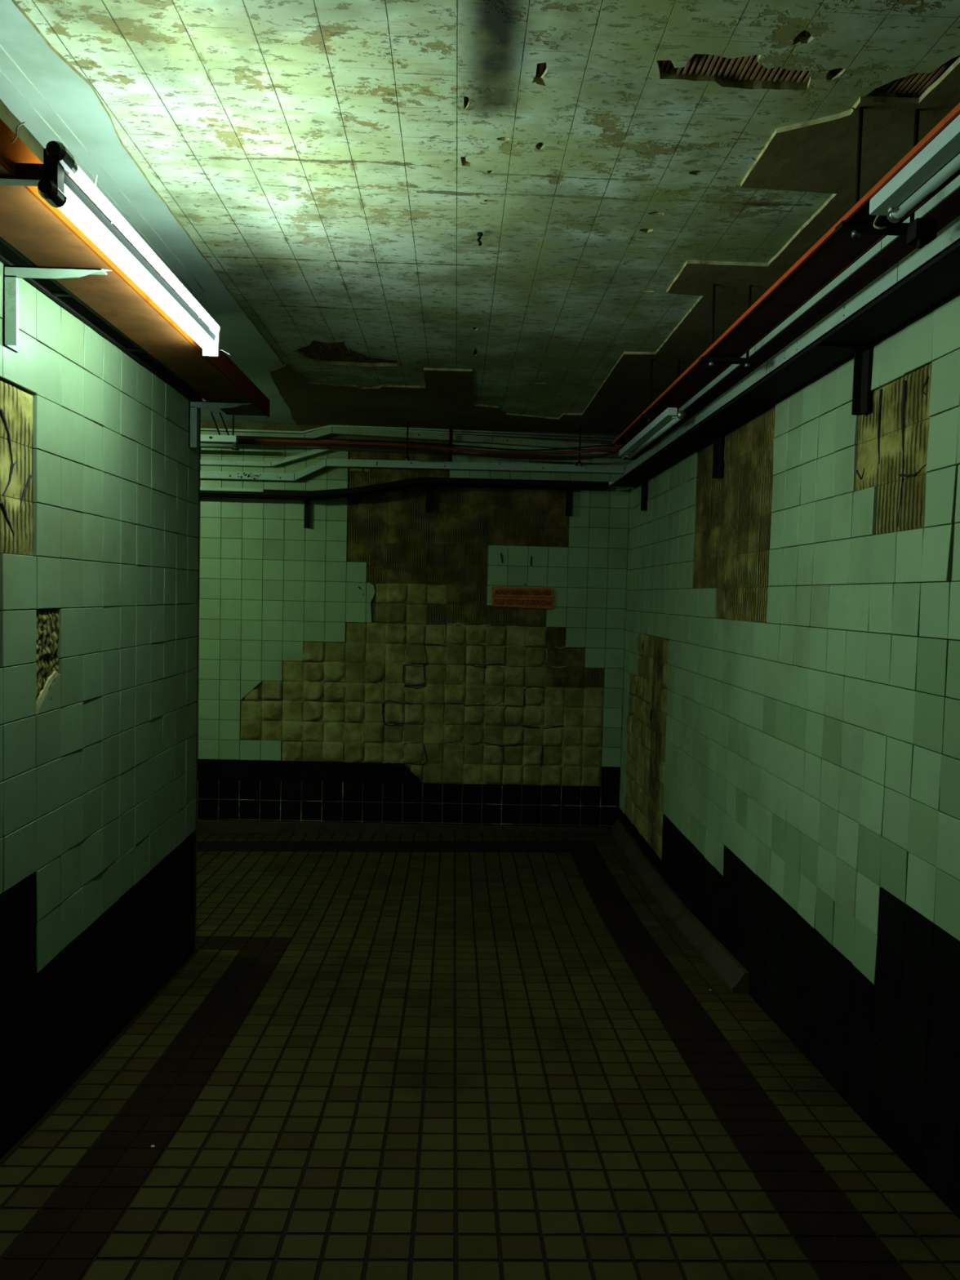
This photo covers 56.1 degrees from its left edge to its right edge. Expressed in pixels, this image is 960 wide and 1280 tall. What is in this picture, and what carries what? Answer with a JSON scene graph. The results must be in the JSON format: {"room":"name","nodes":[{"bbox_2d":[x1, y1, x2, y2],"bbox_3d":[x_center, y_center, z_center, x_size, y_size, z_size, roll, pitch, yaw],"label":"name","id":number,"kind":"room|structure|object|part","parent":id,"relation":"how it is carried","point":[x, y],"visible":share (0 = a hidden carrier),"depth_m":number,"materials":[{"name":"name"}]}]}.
{"room":"subway station corridor","nodes":[
{"label":"subway station corridor","id":0,"kind":"room"},
{"bbox_2d":[0,98,201,1159],"bbox_3d":[-2.930,0.238,1.228,3.423,3.400,5.785,1,3,-2],"label":"wall","id":1,"kind":"structure","parent":0,"point":[100,473],"depth_m":2.89,"materials":[{"name":"tile"}]},
{"bbox_2d":[2,265,111,352],"bbox_3d":[-1.089,-0.860,2.354,0.276,0.200,0.075,1,3,-2],"label":"wall bracket","id":2,"kind":"object","parent":1,"relation":"attached to","point":[11,273],"visible":1,"depth_m":2.31,"materials":[{"name":"white metal"}]},
{"bbox_3d":[-1.210,-0.862,2.351,0.034,0.199,0.075,1,3,-2],"label":"leg","id":3,"kind":"part","parent":2,"relation":"part of","materials":[{"name":"white metal"}]},
{"bbox_3d":[-1.087,-0.944,2.330,0.276,0.029,0.035,1,3,-2],"label":"arm","id":4,"kind":"part","parent":2,"relation":"part of"},
{"bbox_2d":[0,118,270,417],"bbox_3d":[-1.011,-0.946,1.293,0.192,0.080,5.930,1,3,-2],"label":"channel","id":5,"kind":"object","parent":2,"relation":"on","point":[40,231],"visible":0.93,"depth_m":2.48,"materials":[{"name":"orange metal"}]},
{"bbox_2d":[0,121,220,356],"bbox_3d":[-0.938,-0.988,2.395,0.184,0.142,1.252,1,3,-2],"label":"lamp","id":6,"kind":"object","parent":5,"relation":"attached to","point":[54,185],"depth_m":2.10,"materials":[{"name":"metal"}]},
{"bbox_3d":[-0.922,-0.991,1.794,0.045,0.077,0.028,4,4,43],"label":"loose wire","id":7,"kind":"part","parent":6,"relation":"part of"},
{"bbox_2d":[0,236,209,401],"bbox_3d":[-1.149,-0.927,1.195,0.080,0.040,5.740,1,3,-2],"label":"cable tray","id":8,"kind":"object","parent":1,"relation":"attached to","point":[64,297],"visible":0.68,"depth_m":2.84,"materials":[{"name":"black paint"}]},
{"bbox_2d":[188,400,252,449],"bbox_3d":[-1.132,-0.941,3.966,0.276,0.200,0.075,1,3,-2],"label":"wall bracket","id":9,"kind":"object","parent":1,"relation":"attached to","point":[193,405],"visible":1,"depth_m":3.92,"materials":[{"name":"grey metal"}]},
{"bbox_3d":[-1.253,-0.943,3.963,0.034,0.199,0.075,1,3,-2],"label":"leg","id":10,"kind":"part","parent":9,"relation":"part of","materials":[{"name":"white metal"}]},
{"bbox_3d":[-1.130,-1.025,3.942,0.276,0.029,0.035,1,3,-2],"label":"arm","id":11,"kind":"part","parent":9,"relation":"part of"},
{"bbox_2d":[196,421,631,830],"bbox_3d":[-1.852,-0.013,6.810,6.277,3.400,0.261,1,3,-2],"label":"wall","id":12,"kind":"structure","parent":0,"point":[414,698],"depth_m":6.73,"materials":[{"name":"tile"}]},
{"bbox_2d":[300,497,310,528],"bbox_3d":[-1.277,-0.929,6.574,0.040,0.210,0.168,1,3,-2],"label":"wall bracket","id":13,"kind":"object","parent":12,"relation":"attached to","point":[307,501],"visible":1,"depth_m":6.65,"materials":[{"name":"black metal"}]},
{"bbox_3d":[-1.275,-1.028,6.569,0.040,0.012,0.168,1,3,-2],"label":"arm","id":14,"kind":"part","parent":13,"relation":"part of","materials":[{"name":"black paint"}]},
{"bbox_3d":[-1.279,-0.926,6.642,0.040,0.198,0.033,1,3,-2],"label":"leg","id":15,"kind":"part","parent":13,"relation":"part of","materials":[{"name":"black paint"}]},
{"bbox_2d":[196,819,608,832],"bbox_3d":[-1.923,1.433,6.747,5.797,0.155,0.040,1,3,-2],"label":"baseboard","id":16,"kind":"structure","parent":12,"relation":"attached to","point":[202,826],"depth_m":6.75,"materials":[{"name":"black tile"}]},
{"bbox_2d":[200,424,617,438],"bbox_3d":[-1.770,-1.558,6.575,5.757,0.068,0.015,1,3,-2],"label":"conduit pipe","id":17,"kind":"object","parent":12,"relation":"attached to","point":[329,425],"visible":0.74,"depth_m":6.60,"materials":[{"name":"grey metal"}]},
{"bbox_2d":[200,426,618,453],"bbox_3d":[-1.790,-1.512,6.580,5.718,0.122,0.068,1,3,-2],"label":"cable trunking","id":18,"kind":"object","parent":12,"relation":"attached to","point":[330,431],"visible":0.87,"depth_m":6.59,"materials":[{"name":"grey metal"}]},
{"bbox_2d":[200,446,622,467],"bbox_3d":[-1.794,-1.362,6.590,5.718,0.170,0.063,1,3,-2],"label":"cable trunking","id":19,"kind":"object","parent":12,"relation":"attached to","point":[325,449],"visible":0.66,"depth_m":6.59,"materials":[{"name":"grey metal"}]},
{"bbox_2d":[200,441,623,460],"bbox_3d":[-1.776,-1.358,6.331,5.669,0.101,0.951,2,3,9],"label":"power cable","id":20,"kind":"object","parent":12,"relation":"attached to","point":[238,442],"visible":0.7,"depth_m":6.41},
{"bbox_2d":[200,458,624,481],"bbox_3d":[-1.796,-1.263,6.590,5.718,0.175,0.074,1,3,-2],"label":"cable trunking","id":21,"kind":"object","parent":12,"relation":"attached to","point":[333,463],"visible":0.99,"depth_m":6.59,"materials":[{"name":"grey metal"}]},
{"bbox_2d":[303,426,614,441],"bbox_3d":[-1.770,-1.541,6.576,5.757,0.077,0.015,1,3,-2],"label":"conduit pipe","id":22,"kind":"object","parent":12,"relation":"attached to","point":[424,431],"visible":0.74,"depth_m":6.62,"materials":[{"name":"metal"}]},
{"bbox_2d":[491,586,553,608],"bbox_3d":[0.320,-0.315,6.724,0.462,0.158,0.013,1,3,-2],"label":"station sign","id":23,"kind":"object","parent":12,"relation":"attached to","point":[507,597],"visible":1,"depth_m":6.72,"materials":[{"name":"metal"}]},
{"bbox_2d":[565,487,574,515],"bbox_3d":[0.662,-1.015,6.621,0.040,0.192,0.168,1,3,-2],"label":"wall bracket","id":24,"kind":"object","parent":12,"relation":"attached to","point":[569,491],"visible":1,"depth_m":6.70,"materials":[{"name":"black metal"}]},
{"bbox_3d":[0.660,-1.012,6.689,0.040,0.180,0.033,1,3,-2],"label":"leg","id":25,"kind":"part","parent":24,"relation":"part of","materials":[{"name":"black paint"}]},
{"bbox_3d":[0.664,-1.105,6.617,0.040,0.012,0.168,1,3,-2],"label":"arm","id":26,"kind":"part","parent":24,"relation":"part of","materials":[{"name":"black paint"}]},
{"bbox_3d":[-0.378,-1.038,6.593,0.040,0.190,0.168,1,3,-2],"label":"wall bracket","id":27,"kind":"object","parent":12,"relation":"attached to","visible":0},
{"bbox_2d":[200,476,608,499],"bbox_3d":[-1.862,-1.131,6.540,5.590,0.170,0.186,1,3,-2],"label":"pipe","id":28,"kind":"object","parent":27,"relation":"on","point":[421,481],"visible":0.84,"depth_m":6.50,"materials":[{"name":"black metal"}]},
{"bbox_2d":[0,830,959,1279],"bbox_3d":[-1.824,1.331,2.638,6.091,0.659,8.430,1,3,-2],"label":"floor","id":29,"kind":"structure","parent":0,"point":[498,1055],"depth_m":2.73,"materials":[{"name":"beige tile"}]},
{"bbox_2d":[0,0,959,434],"bbox_3d":[-1.700,-1.465,2.549,6.277,0.150,8.532,1,3,-2],"label":"ceiling","id":30,"kind":"structure","parent":0,"point":[328,174],"depth_m":2.55,"materials":[{"name":"paint"}]},
{"bbox_2d":[0,69,192,291],"bbox_3d":[-1.114,-1.300,1.007,0.008,0.004,5.400,1,3,-2],"label":"cable","id":31,"kind":"object","parent":30,"relation":"attached to","point":[1,71],"visible":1,"depth_m":2.62,"materials":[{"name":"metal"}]},
{"bbox_2d":[0,44,204,291],"bbox_3d":[-1.064,-1.299,1.008,0.008,0.004,5.400,1,3,-2],"label":"cable","id":32,"kind":"object","parent":30,"relation":"attached to","point":[1,46],"visible":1,"depth_m":2.53,"materials":[{"name":"metal"}]},
{"bbox_2d":[209,411,220,435],"bbox_3d":[-1.835,-1.504,6.241,0.081,0.174,0.012,2,3,7],"label":"strap","id":33,"kind":"object","parent":30,"relation":"hanging from","point":[211,414],"visible":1,"depth_m":6.24,"materials":[{"name":"black paint"}]},
{"bbox_2d":[200,434,237,448],"bbox_3d":[-2.290,-1.387,6.228,1.205,0.084,0.053,1,3,-2],"label":"lamp","id":34,"kind":"object","parent":33,"relation":"hanging from","point":[204,437],"visible":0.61,"depth_m":6.22,"materials":[{"name":"metal"}]},
{"bbox_2d":[218,412,229,435],"bbox_3d":[-1.775,-1.502,6.242,0.081,0.174,0.012,2,3,7],"label":"strap","id":35,"kind":"object","parent":30,"relation":"hanging from","point":[220,415],"visible":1,"depth_m":6.24,"materials":[{"name":"black paint"}]},
{"bbox_2d":[231,415,239,450],"bbox_3d":[-1.746,-1.483,6.419,0.028,0.269,0.140,1,3,-2],"label":"hanger","id":36,"kind":"object","parent":30,"relation":"hanging from","point":[237,449],"visible":0.56,"depth_m":6.36,"materials":[{"name":"black paint"}]},
{"bbox_3d":[-1.744,-1.482,6.359,0.011,0.264,0.011,0,3,-24],"label":"threaded rod","id":37,"kind":"part","parent":36,"relation":"part of","materials":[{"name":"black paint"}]},
{"bbox_2d":[404,421,409,460],"bbox_3d":[-0.517,-1.435,6.455,0.028,0.309,0.140,1,3,-2],"label":"hanger","id":38,"kind":"object","parent":30,"relation":"hanging from","point":[406,457],"visible":0.89,"depth_m":6.39,"materials":[{"name":"black paint"}]},
{"bbox_3d":[-0.515,-1.434,6.395,0.011,0.304,0.011,0,3,-24],"label":"threaded rod","id":39,"kind":"part","parent":38,"relation":"part of","materials":[{"name":"black paint"}]},
{"bbox_2d":[448,424,453,461],"bbox_3d":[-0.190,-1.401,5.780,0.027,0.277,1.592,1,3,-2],"label":"hanger","id":40,"kind":"object","parent":30,"relation":"hanging from","point":[451,433],"visible":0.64,"depth_m":6.55,"materials":[{"name":"black paint"}]},
{"bbox_2d":[476,231,483,246],"bbox_3d":[-0.001,-1.353,3.044,0.020,0.048,0.024,1,3,-2],"label":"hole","id":41,"kind":"object","parent":30,"relation":"hanging from","point":[479,234],"visible":1,"depth_m":3.04,"materials":[{"name":"black paint"}]},
{"bbox_2d":[533,77,545,85],"bbox_3d":[0.140,-1.318,2.125,0.030,0.024,0.011,1,3,-2],"label":"flake","id":42,"kind":"object","parent":30,"relation":"hanging from","point":[540,81],"visible":1,"depth_m":2.13,"materials":[{"name":"beige paint"}]},
{"bbox_2d":[574,426,581,465],"bbox_3d":[0.712,-1.406,6.489,0.028,0.309,0.140,1,3,-2],"label":"hanger","id":43,"kind":"object","parent":30,"relation":"hanging from","point":[578,463],"visible":0.89,"depth_m":6.43,"materials":[{"name":"black paint"}]},
{"bbox_3d":[0.714,-1.406,6.429,0.011,0.304,0.011,0,3,-24],"label":"threaded rod","id":44,"kind":"part","parent":43,"relation":"part of","materials":[{"name":"black paint"}]},
{"bbox_2d":[640,359,679,422],"bbox_3d":[0.930,-1.287,4.588,0.205,0.345,0.044,1,3,-2],"label":"hanger","id":45,"kind":"object","parent":30,"relation":"hanging from","point":[643,415],"visible":0.48,"depth_m":4.58,"materials":[{"name":"black paint"}]},
{"bbox_3d":[0.871,-1.289,4.586,0.010,0.345,0.010,0,3,-24],"label":"threaded rod","id":46,"kind":"part","parent":45,"relation":"part of","materials":[{"name":"black paint"}]},
{"bbox_3d":[1.011,-1.286,4.590,0.010,0.345,0.010,2,3,21],"label":"threaded rod","id":47,"kind":"part","parent":45,"relation":"part of","materials":[{"name":"black paint"}]},
{"bbox_3d":[0.864,-1.108,4.590,0.008,0.052,0.030,1,3,-2],"label":"hook","id":48,"kind":"object","parent":45,"relation":"hanging from","visible":0},
{"bbox_2d":[618,407,685,459],"bbox_3d":[0.879,-1.064,4.713,0.080,0.048,1.242,1,3,-2],"label":"lamp","id":49,"kind":"object","parent":48,"relation":"hanging from","point":[670,416],"visible":1,"depth_m":4.53,"materials":[{"name":"metal"}]},
{"bbox_2d":[698,283,755,367],"bbox_3d":[0.960,-1.232,3.479,0.205,0.345,0.044,1,3,-2],"label":"hanger","id":50,"kind":"object","parent":30,"relation":"hanging from","point":[747,361],"visible":0.8,"depth_m":3.47,"materials":[{"name":"black paint"}]},
{"bbox_3d":[0.900,-1.233,3.478,0.010,0.345,0.010,0,3,-24],"label":"threaded rod","id":51,"kind":"part","parent":50,"relation":"part of","materials":[{"name":"black paint"}]},
{"bbox_3d":[1.040,-1.230,3.482,0.010,0.345,0.010,2,3,21],"label":"threaded rod","id":52,"kind":"part","parent":50,"relation":"part of","materials":[{"name":"black paint"}]},
{"bbox_2d":[835,91,919,237],"bbox_3d":[0.993,-1.168,2.221,0.205,0.345,0.044,1,3,-2],"label":"hanger","id":53,"kind":"object","parent":30,"relation":"hanging from","point":[854,228],"visible":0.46,"depth_m":2.21,"materials":[{"name":"black paint"}]},
{"bbox_2d":[612,102,959,444],"bbox_3d":[0.976,-1.026,1.953,0.144,0.018,7.150,1,3,-2],"label":"channel","id":54,"kind":"object","parent":53,"relation":"hanging from","point":[833,253],"visible":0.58,"depth_m":2.74,"materials":[{"name":"metal"}]},
{"bbox_2d":[237,437,625,454],"bbox_3d":[-1.780,-1.372,6.328,5.652,0.135,1.004,2,3,10],"label":"power cable","id":55,"kind":"object","parent":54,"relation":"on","point":[242,439],"visible":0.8,"depth_m":6.41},
{"bbox_2d":[237,435,616,451],"bbox_3d":[-1.780,-1.388,6.338,5.659,0.139,0.945,2,3,9],"label":"power cable","id":56,"kind":"object","parent":55,"relation":"on","point":[255,437],"visible":0.66,"depth_m":6.43,"materials":[{"name":"red rubber"}]},
{"bbox_2d":[626,434,628,444],"bbox_3d":[0.849,-1.147,5.188,0.008,0.070,0.030,1,3,-2],"label":"hook","id":57,"kind":"object","parent":54,"relation":"hanging from","point":[627,435],"visible":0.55,"depth_m":5.17,"materials":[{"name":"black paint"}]},
{"bbox_2d":[869,114,959,229],"bbox_3d":[0.963,-0.961,1.503,0.080,0.065,1.218,1,3,-2],"label":"lamp","id":58,"kind":"object","parent":54,"relation":"attached to","point":[940,159],"depth_m":1.91,"materials":[{"name":"metal"}]},
{"bbox_3d":[0.936,-0.982,2.104,0.031,0.046,0.015,1,3,-2],"label":"loose wire","id":59,"kind":"part","parent":58,"relation":"part of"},
{"bbox_3d":[0.934,-1.170,2.220,0.010,0.345,0.010,0,3,-24],"label":"threaded rod","id":60,"kind":"part","parent":53,"relation":"part of","materials":[{"name":"black paint"}]},
{"bbox_3d":[1.074,-1.166,2.224,0.010,0.345,0.010,2,3,21],"label":"threaded rod","id":61,"kind":"part","parent":53,"relation":"part of","materials":[{"name":"black paint"}]},
{"bbox_2d":[906,217,937,248],"bbox_3d":[1.073,-0.983,2.185,0.050,0.062,0.045,1,3,-2],"label":"junction box","id":62,"kind":"object","parent":53,"relation":"attached to","point":[921,232],"visible":1,"depth_m":2.16,"materials":[{"name":"black paint"}]},
{"bbox_2d":[619,293,959,1218],"bbox_3d":[1.291,0.268,2.697,0.211,3.400,8.570,1,3,-2],"label":"wall","id":63,"kind":"structure","parent":0,"point":[790,763],"depth_m":3.05,"materials":[{"name":"tile"}]},
{"bbox_2d":[621,479,648,511],"bbox_3d":[1.041,-0.981,6.088,0.174,0.205,0.055,1,3,-2],"label":"wall bracket","id":64,"kind":"object","parent":63,"relation":"attached to","point":[644,482],"visible":1,"depth_m":6.10,"materials":[{"name":"black metal"}]},
{"bbox_3d":[1.043,-1.079,6.083,0.174,0.009,0.055,1,3,-2],"label":"arm","id":65,"kind":"part","parent":64,"relation":"part of","materials":[{"name":"black paint"}]},
{"bbox_3d":[1.112,-0.975,6.090,0.032,0.196,0.055,1,3,-2],"label":"leg","id":66,"kind":"part","parent":64,"relation":"part of","materials":[{"name":"black paint"}]},
{"bbox_2d":[610,819,749,993],"bbox_3d":[1.058,1.432,5.309,0.087,0.200,3.000,1,3,-2],"label":"baseboard","id":67,"kind":"structure","parent":63,"relation":"attached to","point":[730,971],"depth_m":4.68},
{"bbox_2d":[684,433,723,478],"bbox_3d":[1.086,-0.895,4.381,0.174,0.205,0.055,1,3,-2],"label":"wall bracket","id":68,"kind":"object","parent":63,"relation":"attached to","point":[717,438],"visible":1,"depth_m":4.39,"materials":[{"name":"grey metal"}]},
{"bbox_3d":[1.089,-0.993,4.376,0.174,0.009,0.055,1,3,-2],"label":"arm","id":69,"kind":"part","parent":68,"relation":"part of","materials":[{"name":"black paint"}]},
{"bbox_3d":[1.157,-0.889,4.383,0.032,0.196,0.055,1,3,-2],"label":"leg","id":70,"kind":"part","parent":68,"relation":"part of","materials":[{"name":"black paint"}]},
{"bbox_2d":[609,237,959,488],"bbox_3d":[1.139,-0.915,2.448,0.180,0.044,8.120,1,3,-2],"label":"cable tray","id":71,"kind":"object","parent":63,"relation":"attached to","point":[935,282],"visible":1,"depth_m":2.90,"materials":[{"name":"black paint"}]},
{"bbox_2d":[622,174,959,460],"bbox_3d":[1.182,-1.108,2.430,0.104,0.036,8.100,1,3,-2],"label":"cable trunking","id":72,"kind":"object","parent":63,"relation":"attached to","point":[944,206],"visible":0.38,"depth_m":2.95,"materials":[{"name":"grey metal"}]},
{"bbox_2d":[623,215,959,475],"bbox_3d":[1.202,-1.033,2.534,0.054,0.060,8.300,1,3,-2],"label":"pipe","id":73,"kind":"object","parent":63,"relation":"attached to","point":[948,234],"visible":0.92,"depth_m":3.00,"materials":[{"name":"grey metal"}]},
{"bbox_2d":[809,343,872,415],"bbox_3d":[1.128,-0.816,2.824,0.174,0.205,0.055,1,3,-2],"label":"wall bracket","id":74,"kind":"object","parent":63,"relation":"attached to","point":[863,353],"visible":1,"depth_m":2.83,"materials":[{"name":"black metal"}]},
{"bbox_3d":[1.130,-0.914,2.819,0.174,0.009,0.055,1,3,-2],"label":"arm","id":75,"kind":"part","parent":74,"relation":"part of","materials":[{"name":"black paint"}]},
{"bbox_3d":[1.199,-0.810,2.826,0.032,0.196,0.055,1,3,-2],"label":"leg","id":76,"kind":"part","parent":74,"relation":"part of","materials":[{"name":"black paint"}]}
]}

